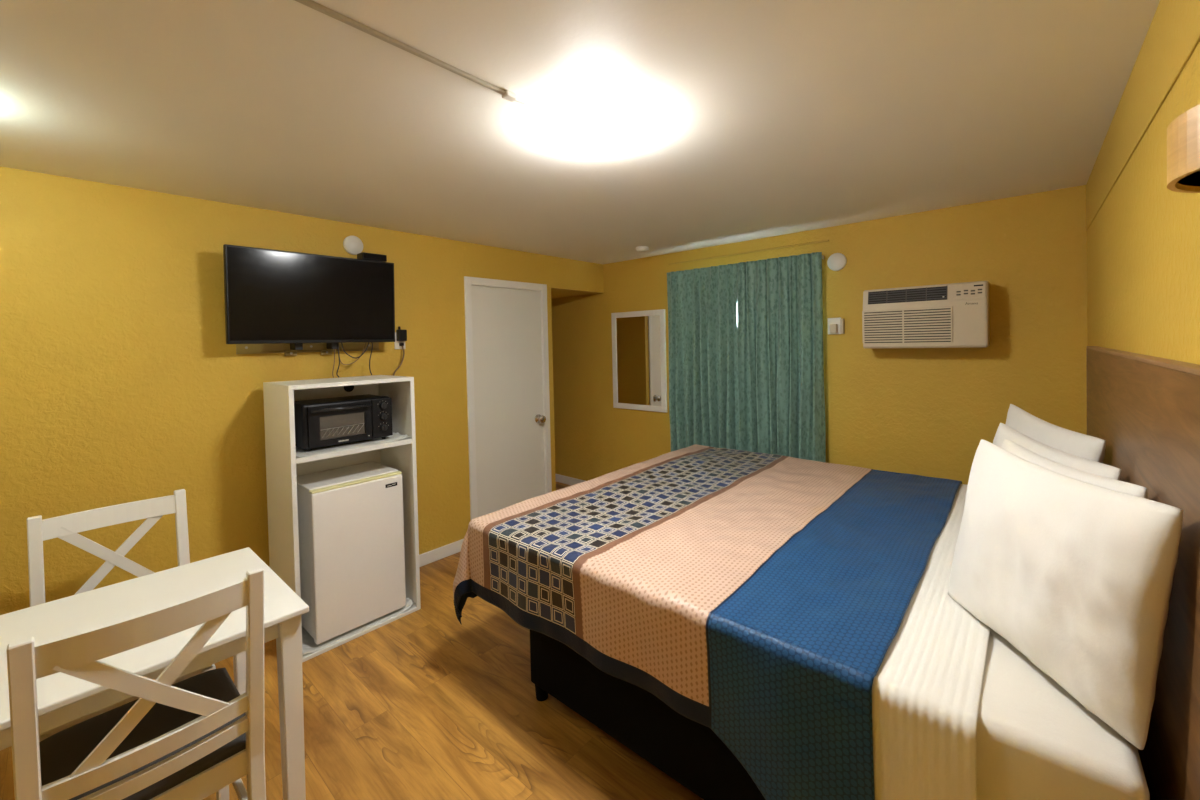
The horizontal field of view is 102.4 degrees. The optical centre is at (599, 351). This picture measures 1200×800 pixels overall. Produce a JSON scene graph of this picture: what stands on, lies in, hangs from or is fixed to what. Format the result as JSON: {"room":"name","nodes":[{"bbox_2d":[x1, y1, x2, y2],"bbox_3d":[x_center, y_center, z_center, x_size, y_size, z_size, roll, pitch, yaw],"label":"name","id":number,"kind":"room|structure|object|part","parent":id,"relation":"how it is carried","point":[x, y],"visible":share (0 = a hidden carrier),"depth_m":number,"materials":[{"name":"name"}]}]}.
{"room":"hotel room","nodes":[
{"label":"hotel room","id":0,"kind":"room"},
{"bbox_2d":[0,166,603,614],"bbox_3d":[-1.689,0.359,3.015,0.100,2.342,5.159,0,1,41],"label":"wall","id":1,"kind":"structure","parent":0,"point":[121,382],"depth_m":2.40,"materials":[{"name":"yellow paint"}]},
{"bbox_2d":[236,342,379,355],"bbox_3d":[-1.711,-0.024,2.898,0.024,0.088,0.768,0,1,41],"label":"rail","id":2,"kind":"object","parent":1,"relation":"attached to","point":[356,346],"visible":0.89,"depth_m":2.84,"materials":[{"name":"metal"}]},
{"bbox_2d":[223,244,394,349],"bbox_3d":[-1.655,-0.285,2.812,0.150,0.543,0.870,2,3,41],"label":"television","id":3,"kind":"object","parent":1,"relation":"attached to","point":[272,296],"visible":1,"depth_m":2.70,"materials":[{"name":"black plastic"}]},
{"bbox_3d":[-1.742,-0.239,2.761,0.090,0.455,0.040,2,3,41],"label":"mount arm","id":4,"kind":"part","parent":3,"relation":"part of","materials":[{"name":"black metal"}]},
{"bbox_3d":[-1.614,-0.245,2.906,0.090,0.455,0.040,2,3,41],"label":"mount arm","id":5,"kind":"part","parent":3,"relation":"part of","materials":[{"name":"black metal"}]},
{"bbox_2d":[332,349,334,377],"bbox_3d":[-1.593,0.043,2.886,0.016,0.225,0.018,0,1,41],"label":"cable","id":6,"kind":"object","parent":3,"relation":"hanging from","point":[334,349],"visible":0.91,"depth_m":2.88,"materials":[{"name":"brown rubber"}]},
{"bbox_2d":[336,343,339,376],"bbox_3d":[-1.572,0.042,2.893,0.022,0.226,0.009,-1,1,-6],"label":"cable","id":7,"kind":"object","parent":3,"relation":"hanging from","point":[337,343],"visible":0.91,"depth_m":2.89,"materials":[{"name":"black rubber"}]},
{"bbox_2d":[339,342,366,364],"bbox_3d":[-1.524,0.003,2.986,0.025,0.154,0.180,0,1,41],"label":"cable","id":8,"kind":"object","parent":3,"relation":"hanging from","point":[366,342],"visible":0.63,"depth_m":2.98,"materials":[{"name":"brown rubber"}]},
{"bbox_2d":[341,342,368,358],"bbox_3d":[-1.497,-0.017,2.972,0.026,0.116,0.176,0,1,41],"label":"cable","id":9,"kind":"object","parent":3,"relation":"hanging from","point":[368,342],"visible":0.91,"depth_m":2.96,"materials":[{"name":"black rubber"}]},
{"bbox_2d":[369,342,372,374],"bbox_3d":[-1.445,0.036,3.047,0.021,0.226,0.023,-1,1,6],"label":"cable","id":10,"kind":"object","parent":3,"relation":"hanging from","point":[371,342],"visible":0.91,"depth_m":3.04,"materials":[{"name":"black rubber"}]},
{"bbox_2d":[357,252,386,261],"bbox_3d":[-1.428,-0.587,3.025,0.088,0.046,0.150,0,1,41],"label":"box","id":11,"kind":"object","parent":3,"relation":"on","point":[365,256],"visible":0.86,"depth_m":2.99,"materials":[{"name":"black plastic"}]},
{"bbox_3d":[-1.396,-0.590,2.997,0.003,0.030,0.138,0,1,41],"label":"panel","id":12,"kind":"part","parent":11,"relation":"part of","materials":[{"name":"black plastic"}]},
{"bbox_2d":[343,236,362,254],"bbox_3d":[-1.566,-0.678,3.068,0.022,0.120,0.120,0,1,41],"label":"disc","id":13,"kind":"object","parent":1,"relation":"attached to","point":[353,245],"visible":0.98,"depth_m":3.06,"materials":[{"name":"white plastic"}]},
{"bbox_2d":[394,326,406,348],"bbox_3d":[-1.353,-0.095,3.285,0.050,0.155,0.075,0,1,41],"label":"wall outlet","id":14,"kind":"object","parent":1,"relation":"attached to","point":[400,335],"visible":0.91,"depth_m":3.27,"materials":[{"name":"white plastic"}]},
{"bbox_2d":[393,346,404,375],"bbox_3d":[-1.360,0.114,3.251,0.031,0.310,0.092,0,1,41],"label":"cable","id":15,"kind":"object","parent":14,"relation":"hanging from","point":[402,346],"visible":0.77,"depth_m":3.26,"materials":[{"name":"brown rubber"}]},
{"bbox_2d":[394,332,404,348],"bbox_3d":[-1.368,-0.075,3.299,0.008,0.115,0.075,0,1,41],"label":"outlet plate","id":16,"kind":"object","parent":14,"relation":"attached to","point":[397,343],"depth_m":3.28,"materials":[{"name":"white plastic"}]},
{"bbox_2d":[419,539,462,566],"bbox_3d":[-2.127,1.509,2.425,0.014,0.085,3.430,0,1,41],"label":"baseboard","id":17,"kind":"structure","parent":1,"relation":"attached to","point":[431,556],"depth_m":3.51,"materials":[{"name":"white paint"}]},
{"bbox_2d":[464,276,551,520],"bbox_3d":[-0.752,0.452,4.027,0.162,2.078,0.840,0,1,41],"label":"door","id":18,"kind":"structure","parent":1,"relation":"in","point":[506,322],"depth_m":3.99,"materials":[{"name":"white paint"}]},
{"bbox_3d":[-0.517,0.589,4.225,0.074,0.076,0.076,0,1,41],"label":"knob","id":19,"kind":"part","parent":18,"relation":"part of","materials":[{"name":"silver metal"}]},
{"bbox_2d":[0,482,702,799],"bbox_3d":[-0.704,1.552,2.290,4.797,0.060,5.309,0,1,41],"label":"floor","id":20,"kind":"structure","parent":0,"point":[424,704],"depth_m":1.97,"materials":[{"name":"brown wood"}]},
{"bbox_2d":[27,489,215,741],"bbox_3d":[-1.742,1.077,1.765,0.558,0.955,0.448,0,1,41],"label":"dining chair","id":21,"kind":"object","parent":20,"relation":"on","point":[67,527],"visible":0.12,"depth_m":1.89,"materials":[{"name":"white paint"}]},
{"bbox_3d":[-2.039,1.084,1.756,0.103,0.955,0.036,0,1,41],"label":"post","id":22,"kind":"part","parent":21,"relation":"part of","materials":[{"name":"white paint"}]},
{"bbox_3d":[-1.683,1.357,1.458,0.040,0.405,0.040,0,1,41],"label":"leg","id":23,"kind":"part","parent":21,"relation":"part of","materials":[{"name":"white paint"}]},
{"bbox_3d":[-1.944,0.654,1.927,0.045,0.072,0.370,0,1,41],"label":"rail","id":24,"kind":"part","parent":21,"relation":"part of","materials":[{"name":"white paint"}]},
{"bbox_3d":[-1.713,1.161,1.742,0.445,0.068,0.418,0,1,41],"label":"seat frame","id":25,"kind":"part","parent":21,"relation":"part of","materials":[{"name":"white paint"}]},
{"bbox_3d":[-1.770,1.072,2.061,0.103,0.955,0.036,0,1,41],"label":"post","id":26,"kind":"part","parent":21,"relation":"part of","materials":[{"name":"white paint"}]},
{"bbox_3d":[-1.419,1.345,1.756,0.040,0.405,0.040,0,1,41],"label":"leg","id":27,"kind":"part","parent":21,"relation":"part of","materials":[{"name":"white paint"}]},
{"bbox_2d":[7,567,265,799],"bbox_3d":[-1.246,1.074,1.329,0.558,0.955,0.448,0,1,41],"label":"dining chair","id":28,"kind":"object","parent":20,"relation":"on","point":[192,738],"visible":1,"depth_m":1.21,"materials":[{"name":"white paint"}]},
{"bbox_3d":[-1.219,1.079,1.034,0.103,0.955,0.036,0,1,41],"label":"post","id":29,"kind":"part","parent":28,"relation":"part of","materials":[{"name":"white paint"}]},
{"bbox_3d":[-1.064,0.649,1.152,0.045,0.072,0.370,0,1,41],"label":"rail","id":30,"kind":"part","parent":28,"relation":"part of","materials":[{"name":"white paint"}]},
{"bbox_2d":[39,668,245,799],"bbox_3d":[-1.288,1.095,1.367,0.445,0.058,0.448,0,1,41],"label":"seat cushion","id":31,"kind":"object","parent":28,"relation":"on","point":[62,752],"depth_m":1.33,"materials":[{"name":"grey fabric"}]},
{"bbox_3d":[-1.087,0.968,1.185,0.042,0.046,0.370,0,1,41],"label":"rail","id":32,"kind":"part","parent":28,"relation":"part of","materials":[{"name":"white paint"}]},
{"bbox_3d":[-1.092,1.032,1.191,0.041,0.038,0.370,0,1,41],"label":"rail","id":33,"kind":"part","parent":28,"relation":"part of","materials":[{"name":"white paint"}]},
{"bbox_3d":[-1.272,1.158,1.355,0.445,0.068,0.418,0,1,41],"label":"seat frame","id":34,"kind":"part","parent":28,"relation":"part of","materials":[{"name":"white paint"}]},
{"bbox_3d":[-1.294,1.345,1.647,0.040,0.405,0.040,0,1,41],"label":"leg","id":35,"kind":"part","parent":28,"relation":"part of","materials":[{"name":"white paint"}]},
{"bbox_3d":[-0.950,1.067,1.338,0.103,0.955,0.036,0,1,41],"label":"post","id":36,"kind":"part","parent":28,"relation":"part of","materials":[{"name":"white paint"}]},
{"bbox_2d":[0,547,308,799],"bbox_3d":[-1.541,1.183,1.302,0.700,0.752,1.163,0,1,41],"label":"dining table","id":37,"kind":"object","parent":20,"relation":"on","point":[62,698],"visible":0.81,"depth_m":1.48,"materials":[{"name":"white paint"}]},
{"bbox_3d":[-1.410,1.179,1.903,0.056,0.731,0.056,0,1,41],"label":"leg","id":38,"kind":"part","parent":37,"relation":"part of","materials":[{"name":"white paint"}]},
{"bbox_3d":[-0.961,1.177,1.506,0.056,0.731,0.056,0,1,41],"label":"leg","id":39,"kind":"part","parent":37,"relation":"part of","materials":[{"name":"white paint"}]},
{"bbox_2d":[263,375,420,662],"bbox_3d":[-1.448,0.844,2.742,0.430,1.373,0.642,0,1,41],"label":"storage cabinet","id":40,"kind":"object","parent":20,"relation":"on","point":[283,467],"visible":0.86,"depth_m":2.63,"materials":[{"name":"white laminate"}]},
{"bbox_3d":[-1.653,0.863,2.510,0.430,1.351,0.022,0,1,41],"label":"panel","id":41,"kind":"part","parent":40,"relation":"part of","materials":[{"name":"white laminate"}]},
{"bbox_3d":[-1.606,0.846,2.882,0.008,1.333,0.598,0,1,41],"label":"panel","id":42,"kind":"part","parent":40,"relation":"part of","materials":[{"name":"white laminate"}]},
{"bbox_3d":[-1.463,0.168,2.730,0.430,0.022,0.642,0,1,41],"label":"panel","id":43,"kind":"part","parent":40,"relation":"part of","materials":[{"name":"white laminate"}]},
{"bbox_2d":[296,432,410,456],"bbox_3d":[-1.448,0.506,2.729,0.392,0.022,0.590,0,1,41],"label":"liner","id":44,"kind":"object","parent":40,"relation":"on","point":[300,452],"visible":0.48,"depth_m":2.65,"materials":[{"name":"white plastic"}]},
{"bbox_2d":[294,394,392,451],"bbox_3d":[-1.460,0.392,2.727,0.326,0.247,0.462,0,1,41],"label":"toaster oven","id":45,"kind":"object","parent":44,"relation":"on","point":[323,422],"visible":0.96,"depth_m":2.62,"materials":[{"name":"black plastic"}]},
{"bbox_3d":[-1.401,0.385,2.612,0.014,0.208,0.320,0,1,41],"label":"oven door","id":46,"kind":"part","parent":45,"relation":"part of","materials":[{"name":"black glass"}]},
{"bbox_3d":[-1.388,0.303,2.592,0.038,0.016,0.303,0,1,41],"label":"handle","id":47,"kind":"part","parent":45,"relation":"part of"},
{"bbox_3d":[-1.255,0.379,2.778,0.015,0.220,0.114,0,1,41],"label":"control panel","id":48,"kind":"part","parent":45,"relation":"part of","materials":[{"name":"black plastic"}]},
{"bbox_3d":[-1.239,0.373,2.769,0.022,0.039,0.039,0,1,41],"label":"knob","id":49,"kind":"part","parent":45,"relation":"part of","materials":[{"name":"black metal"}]},
{"bbox_3d":[-1.240,0.310,2.768,0.022,0.039,0.039,0,1,41],"label":"knob","id":50,"kind":"part","parent":45,"relation":"part of","materials":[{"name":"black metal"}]},
{"bbox_3d":[-1.238,0.437,2.770,0.022,0.039,0.039,0,1,41],"label":"knob","id":51,"kind":"part","parent":45,"relation":"part of","materials":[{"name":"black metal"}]},
{"bbox_2d":[296,438,411,463],"bbox_3d":[-1.452,0.532,2.734,0.414,0.027,0.598,0,1,41],"label":"shelf","id":52,"kind":"object","parent":40,"relation":"attached to","point":[407,441],"depth_m":2.58,"materials":[{"name":"white laminate"}]},
{"bbox_2d":[302,597,414,654],"bbox_3d":[-1.426,1.494,2.747,0.392,0.035,0.590,0,1,41],"label":"liner","id":53,"kind":"object","parent":40,"relation":"in","point":[308,644],"visible":0.16,"depth_m":2.58,"materials":[{"name":"white plastic"}]},
{"bbox_2d":[297,461,405,644],"bbox_3d":[-1.437,1.103,2.754,0.390,0.811,0.476,0,1,41],"label":"mini fridge","id":54,"kind":"object","parent":53,"relation":"on","point":[351,520],"visible":0.91,"depth_m":2.60,"materials":[{"name":"white metal"}]},
{"bbox_3d":[-1.319,0.709,2.635,0.041,0.012,0.474,0,1,41],"label":"trim","id":55,"kind":"part","parent":54,"relation":"part of","materials":[{"name":"plastic"}]},
{"bbox_3d":[-1.433,1.521,2.755,0.430,0.018,0.598,0,1,41],"label":"panel","id":56,"kind":"part","parent":40,"relation":"part of","materials":[{"name":"white laminate"}]},
{"bbox_3d":[-1.243,0.846,2.975,0.430,1.351,0.022,0,1,41],"label":"panel","id":57,"kind":"part","parent":40,"relation":"part of","materials":[{"name":"white laminate"}]},
{"bbox_2d":[530,628,1149,799],"bbox_3d":[0.869,1.122,2.289,2.070,0.730,1.965,0,1,41],"label":"bed","id":58,"kind":"object","parent":20,"relation":"on","point":[1035,740],"visible":0.2,"depth_m":1.12,"materials":[{"name":"black fabric"}]},
{"bbox_3d":[-0.255,1.475,2.118,0.063,0.080,0.064,0,1,41],"label":"leg","id":59,"kind":"part","parent":58,"relation":"part of","materials":[{"name":"black fabric"}]},
{"bbox_2d":[453,444,961,799],"bbox_3d":[0.680,1.029,2.468,1.774,0.610,2.173,0,1,41],"label":"bedspread","id":60,"kind":"object","parent":58,"relation":"on","point":[762,598],"visible":1,"depth_m":1.70,"materials":[{"name":"multicoloured fabric"}]},
{"bbox_2d":[872,484,989,799],"bbox_3d":[1.316,0.983,1.890,0.384,0.488,2.035,0,1,41],"label":"sheet","id":61,"kind":"object","parent":58,"relation":"on","point":[927,685],"visible":0.3,"depth_m":1.12,"materials":[{"name":"beige fabric"}]},
{"bbox_2d":[1005,404,1105,462],"bbox_3d":[1.800,0.490,1.968,0.142,0.469,0.710,-1,1,20],"label":"pillow","id":62,"kind":"object","parent":58,"relation":"on","point":[1092,448],"visible":0.15,"depth_m":1.84,"materials":[{"name":"white fabric"}]},
{"bbox_2d":[993,423,1121,479],"bbox_3d":[1.532,0.521,1.699,0.164,0.431,0.706,-1,1,20],"label":"pillow","id":63,"kind":"object","parent":58,"relation":"on","point":[1003,432],"visible":0.15,"depth_m":1.60,"materials":[{"name":"white fabric"}]},
{"bbox_3d":[0.864,0.891,2.285,2.070,0.268,1.965,0,1,41],"label":"mattress","id":64,"kind":"part","parent":58,"relation":"part of","materials":[{"name":"white fabric"}]},
{"bbox_2d":[948,439,1182,749],"bbox_3d":[1.063,0.506,1.179,0.161,0.498,0.745,-1,1,15],"label":"pillow","id":65,"kind":"object","parent":58,"relation":"on","point":[1076,575],"visible":1,"depth_m":1.01,"materials":[{"name":"white fabric"}]},
{"bbox_2d":[1001,439,1147,498],"bbox_3d":[1.301,0.519,1.395,0.147,0.454,0.679,-1,1,22],"label":"pillow","id":66,"kind":"object","parent":58,"relation":"on","point":[1124,487],"visible":0.11,"depth_m":1.28,"materials":[{"name":"white fabric"}]},
{"bbox_2d":[0,0,1159,263],"bbox_3d":[-0.758,-0.849,2.246,4.797,0.060,5.309,0,1,41],"label":"ceiling","id":67,"kind":"structure","parent":0,"point":[741,120],"depth_m":1.61,"materials":[{"name":"white paint"}]},
{"bbox_2d":[295,0,527,105],"bbox_3d":[-1.033,-0.776,0.680,0.030,0.017,2.395,0,1,41],"label":"wire cover","id":68,"kind":"object","parent":67,"relation":"attached to","point":[510,96],"visible":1,"depth_m":1.27,"materials":[{"name":"white plastic"}]},
{"bbox_2d":[636,246,648,251],"bbox_3d":[0.357,-0.859,4.058,0.112,0.036,0.112,0,1,41],"label":"smoke detector","id":69,"kind":"object","parent":67,"relation":"attached to","point":[640,248],"visible":1,"depth_m":4.02,"materials":[{"name":"white plastic"}]},
{"bbox_2d":[551,185,1087,484],"bbox_3d":[0.967,0.278,4.189,4.797,2.342,0.120,0,1,41],"label":"wall","id":70,"kind":"structure","parent":0,"point":[927,412],"depth_m":3.16,"materials":[{"name":"yellow paint"}]},
{"bbox_2d":[555,474,584,484],"bbox_3d":[0.947,1.408,4.159,4.597,0.085,0.014,0,1,41],"label":"baseboard","id":71,"kind":"structure","parent":70,"relation":"attached to","point":[559,478],"depth_m":5.30,"materials":[{"name":"white paint"}]},
{"bbox_2d":[611,309,666,412],"bbox_3d":[0.366,0.085,4.618,0.630,0.945,0.022,0,1,41],"label":"wall mirror","id":72,"kind":"object","parent":70,"relation":"attached to","point":[638,337],"visible":1,"depth_m":4.60,"materials":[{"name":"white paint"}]},
{"bbox_2d":[669,240,828,264],"bbox_3d":[1.132,-0.796,3.912,1.360,0.012,0.014,0,1,41],"label":"trim","id":73,"kind":"structure","parent":70,"relation":"attached to","point":[822,240],"depth_m":3.83,"materials":[{"name":"yellow paint"}]},
{"bbox_2d":[828,318,844,333],"bbox_3d":[1.673,-0.183,3.433,0.110,0.118,0.050,0,1,41],"label":"power outlet","id":74,"kind":"object","parent":70,"relation":"attached to","point":[835,325],"visible":1,"depth_m":3.43,"materials":[{"name":"white plastic"}]},
{"bbox_2d":[827,253,846,270],"bbox_3d":[1.680,-0.639,3.428,0.126,0.126,0.022,0,1,41],"label":"disc","id":75,"kind":"object","parent":70,"relation":"attached to","point":[836,261],"visible":1,"depth_m":3.42,"materials":[{"name":"white plastic"}]},
{"bbox_2d":[862,281,989,347],"bbox_3d":[2.017,-0.216,3.012,0.634,0.379,0.224,0,1,41],"label":"air conditioner","id":76,"kind":"object","parent":70,"relation":"attached to","point":[953,315],"visible":1,"depth_m":2.91,"materials":[{"name":"beige plastic"}]},
{"bbox_2d":[868,286,946,303],"bbox_3d":[1.895,-0.348,2.990,0.418,0.083,0.026,0,1,41],"label":"vent","id":77,"kind":"object","parent":76,"relation":"attached to","point":[915,294],"depth_m":2.97,"materials":[{"name":"grey plastic"}]},
{"bbox_2d":[862,306,952,342],"bbox_3d":[1.888,-0.161,2.985,0.475,0.208,0.010,0,1,41],"label":"grille","id":78,"kind":"object","parent":76,"relation":"attached to","point":[887,324],"depth_m":2.97,"materials":[{"name":"beige plastic"}]},
{"bbox_3d":[2.130,-0.353,2.784,0.150,0.085,0.020,0,1,41],"label":"button panel","id":79,"kind":"part","parent":76,"relation":"part of","materials":[{"name":"beige plastic"}]},
{"bbox_3d":[1.119,-0.679,3.897,1.290,0.024,0.060,0,1,41],"label":"curtain rod","id":80,"kind":"object","parent":70,"relation":"attached to","visible":0},
{"bbox_2d":[667,263,738,451],"bbox_3d":[0.843,0.177,4.057,0.676,1.755,0.094,0,1,41],"label":"curtain","id":81,"kind":"object","parent":80,"relation":"hanging from","point":[702,302],"visible":0.77,"depth_m":4.03,"materials":[{"name":"green fabric"}]},
{"bbox_2d":[737,252,825,462],"bbox_3d":[1.333,0.174,3.636,0.655,1.755,0.107,0,1,41],"label":"curtain","id":82,"kind":"object","parent":80,"relation":"hanging from","point":[780,365],"visible":0.81,"depth_m":3.60,"materials":[{"name":"green fabric"}]},
{"bbox_2d":[1087,41,1199,799],"bbox_3d":[0.979,0.343,0.656,0.100,2.342,5.159,0,1,41],"label":"wall","id":83,"kind":"structure","parent":0,"point":[1143,242],"depth_m":1.28,"materials":[{"name":"yellow paint"}]},
{"bbox_2d":[1086,346,1199,799],"bbox_3d":[1.630,0.519,1.493,0.034,1.032,2.127,0,1,41],"label":"headboard","id":84,"kind":"object","parent":83,"relation":"attached to","point":[1146,408],"visible":0.63,"depth_m":0.98,"materials":[{"name":"brown wood"}]},
{"bbox_2d":[1086,0,1199,230],"bbox_3d":[0.950,-0.703,0.709,0.004,0.250,5.059,0,1,41],"label":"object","id":85,"kind":"structure","parent":83,"relation":"attached to","point":[1173,33],"depth_m":1.29,"materials":[{"name":"yellow paint"}]},
{"bbox_2d":[1167,104,1199,192],"bbox_3d":[0.697,-0.228,0.510,0.125,0.070,0.250,0,1,41],"label":"wall lamp","id":86,"kind":"object","parent":83,"relation":"attached to","point":[1183,133],"visible":1,"depth_m":0.53,"materials":[{"name":"beige fabric"}]},
{"bbox_3d":[0.700,-0.199,0.509,0.118,0.001,0.236,0,1,41],"label":"panel","id":87,"kind":"part","parent":86,"relation":"part of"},
{"bbox_3d":[-0.717,0.300,5.048,1.136,2.342,0.823,0,1,41],"label":"wall","id":88,"kind":"structure","parent":0,"visible":0},
{"bbox_2d":[551,289,594,298],"bbox_3d":[-0.666,-0.600,5.036,1.036,0.030,0.723,0,1,41],"label":"trim","id":89,"kind":"structure","parent":88,"relation":"attached to","point":[554,293],"depth_m":4.93,"materials":[{"name":"yellow paint"}]}
]}

